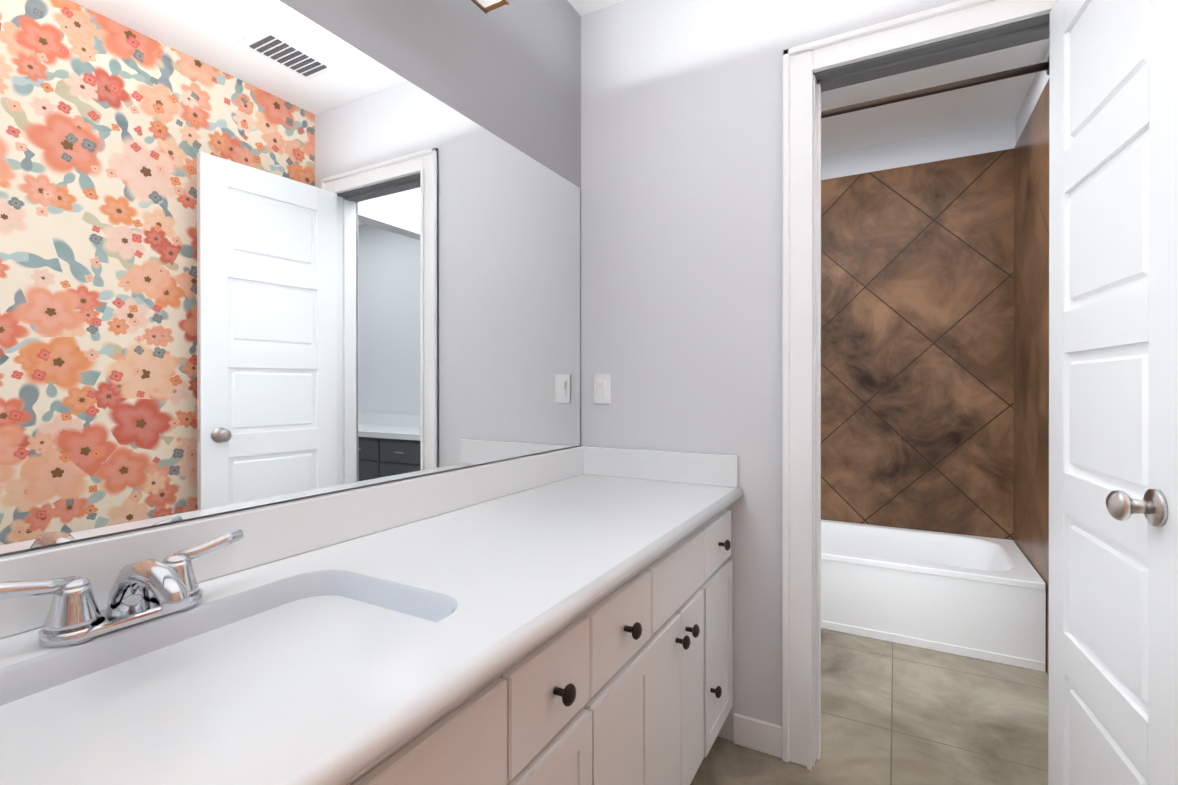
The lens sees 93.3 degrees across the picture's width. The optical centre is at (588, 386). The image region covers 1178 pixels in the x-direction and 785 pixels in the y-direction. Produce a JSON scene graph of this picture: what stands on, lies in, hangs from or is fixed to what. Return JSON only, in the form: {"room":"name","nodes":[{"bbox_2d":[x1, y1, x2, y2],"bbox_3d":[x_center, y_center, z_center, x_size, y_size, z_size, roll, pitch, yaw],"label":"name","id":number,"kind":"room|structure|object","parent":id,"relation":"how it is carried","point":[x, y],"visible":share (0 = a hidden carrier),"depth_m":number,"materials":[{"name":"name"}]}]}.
{"room":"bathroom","nodes":[
{"label":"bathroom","id":0,"kind":"room"},
{"bbox_2d":[0,0,580,556],"bbox_3d":[-0.405,-0.120,1.629,0.120,2.660,5.310,0,0,29],"label":"wall","id":1,"kind":"structure","parent":0,"point":[510,74],"depth_m":1.69,"materials":[{"name":"grey paint"}]},
{"bbox_2d":[0,0,579,553],"bbox_3d":[-0.805,-0.269,0.771,0.005,0.998,3.174,0,0,29],"label":"mirror","id":2,"kind":"object","parent":1,"relation":"attached to","point":[256,252],"visible":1,"depth_m":1.05,"materials":[{"name":"clear glass"}]},
{"bbox_2d":[0,446,583,641],"bbox_3d":[-0.793,0.288,0.776,0.020,0.108,3.192,0,0,29],"label":"backsplash","id":3,"kind":"structure","parent":1,"relation":"attached to","point":[280,532],"depth_m":1.08,"materials":[{"name":"white stone"}]},
{"bbox_2d":[471,0,508,13],"bbox_3d":[-0.512,-1.106,1.161,0.140,0.110,0.950,0,0,29],"label":"sconce","id":4,"kind":"object","parent":1,"relation":"attached to","point":[489,5],"visible":1,"depth_m":1.55,"materials":[{"name":"white glass"}]},
{"bbox_2d":[581,0,959,740],"bbox_3d":[0.772,-0.120,1.808,1.770,2.660,0.120,0,0,29],"label":"wall","id":5,"kind":"structure","parent":0,"point":[681,222],"depth_m":1.95,"materials":[{"name":"white paint"}]},
{"bbox_2d":[594,374,609,403],"bbox_3d":[0.049,0.009,2.132,0.070,0.115,0.012,0,0,29],"label":"switch plate","id":6,"kind":"object","parent":5,"relation":"attached to","point":[601,388],"visible":1,"depth_m":2.13,"materials":[{"name":"white plastic"}]},
{"bbox_2d":[584,446,737,485],"bbox_3d":[0.242,0.285,2.017,0.592,0.108,0.020,0,0,29],"label":"backsplash","id":7,"kind":"structure","parent":5,"relation":"attached to","point":[665,466],"depth_m":1.99,"materials":[{"name":"white stone"}]},
{"bbox_2d":[733,713,781,738],"bbox_3d":[0.377,1.159,2.105,0.731,0.100,0.013,0,0,29],"label":"baseboard","id":8,"kind":"structure","parent":5,"relation":"attached to","point":[746,722],"depth_m":1.84,"materials":[{"name":"white paint"}]},
{"bbox_2d":[782,0,1056,770],"bbox_3d":[1.018,0.062,1.673,0.808,2.295,0.172,0,0,29],"label":"door frame","id":9,"kind":"structure","parent":5,"relation":"attached to","point":[802,63],"depth_m":1.77,"materials":[{"name":"white paint"}]},
{"bbox_2d":[1048,0,1177,784],"bbox_3d":[1.106,0.107,1.183,0.172,2.184,0.626,0,0,24],"label":"door","id":10,"kind":"structure","parent":5,"relation":"in","point":[1113,393],"depth_m":1.13,"materials":[{"name":"white paint"}]},
{"bbox_2d":[567,0,1049,154],"bbox_3d":[1.267,-1.478,0.704,4.100,0.060,5.470,0,0,29],"label":"ceiling","id":11,"kind":"structure","parent":0,"point":[980,104],"depth_m":2.83,"materials":[{"name":"white paint"}]},
{"bbox_2d":[690,628,1048,784],"bbox_3d":[1.267,1.242,0.709,4.100,0.060,5.470,0,0,29],"label":"floor","id":12,"kind":"structure","parent":0,"point":[892,713],"depth_m":1.98,"materials":[{"name":"tile"}]},
{"bbox_2d":[0,494,743,784],"bbox_3d":[-0.527,0.797,0.631,0.626,0.830,3.192,0,0,29],"label":"bathroom vanity","id":13,"kind":"object","parent":12,"relation":"on","point":[301,673],"depth_m":0.78,"materials":[{"name":"white"}]},
{"bbox_2d":[0,528,243,647],"bbox_3d":[-0.622,0.291,0.785,0.184,0.100,0.316,0,0,29],"label":"faucet","id":14,"kind":"object","parent":13,"relation":"on","point":[75,615],"visible":1,"depth_m":0.76,"materials":[{"name":"silver metal"}]},
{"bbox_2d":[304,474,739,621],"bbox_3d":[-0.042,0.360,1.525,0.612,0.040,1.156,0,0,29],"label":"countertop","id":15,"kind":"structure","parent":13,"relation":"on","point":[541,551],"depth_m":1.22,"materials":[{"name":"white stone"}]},
{"bbox_2d":[821,519,1045,671],"bbox_3d":[1.403,1.020,3.078,1.626,0.375,0.762,0,0,29],"label":"bathtub","id":16,"kind":"object","parent":12,"relation":"on","point":[979,597],"visible":0.58,"depth_m":2.61,"materials":[{"name":"white ceramic"}]},
{"bbox_2d":[821,119,1015,179],"bbox_3d":[1.623,-0.123,3.474,1.650,2.660,0.120,0,0,29],"label":"wall","id":17,"kind":"structure","parent":0,"point":[992,137],"depth_m":3.23,"materials":[{"name":"white paint"}]},
{"bbox_2d":[821,148,1013,539],"bbox_3d":[1.592,-0.193,3.418,1.650,2.200,0.008,0,0,29],"label":"wall tile","id":18,"kind":"structure","parent":17,"relation":"attached to","point":[917,346],"depth_m":3.23,"materials":[{"name":"brown tile"}]},
{"bbox_2d":[1013,79,1048,675],"bbox_3d":[2.094,-0.042,2.628,0.008,2.500,0.892,0,0,29],"label":"tiled wall","id":19,"kind":"structure","parent":0,"point":[1031,353],"depth_m":2.54,"materials":[{"name":"brown tile"}]},
{"bbox_2d":[821,55,1049,117],"bbox_3d":[1.174,-1.312,2.658,1.632,0.071,0.072,0,0,29],"label":"curtain rod","id":20,"kind":"object","parent":19,"relation":"attached to","point":[1020,71],"visible":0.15,"depth_m":2.44,"materials":[{"name":"brown metal"}]},
{"bbox_2d":[1016,44,1049,142],"bbox_3d":[1.975,-0.121,2.280,0.120,2.660,1.870,0,0,29],"label":"wall","id":21,"kind":"structure","parent":0,"point":[1038,84],"depth_m":2.67,"materials":[{"name":"white paint"}]}
]}

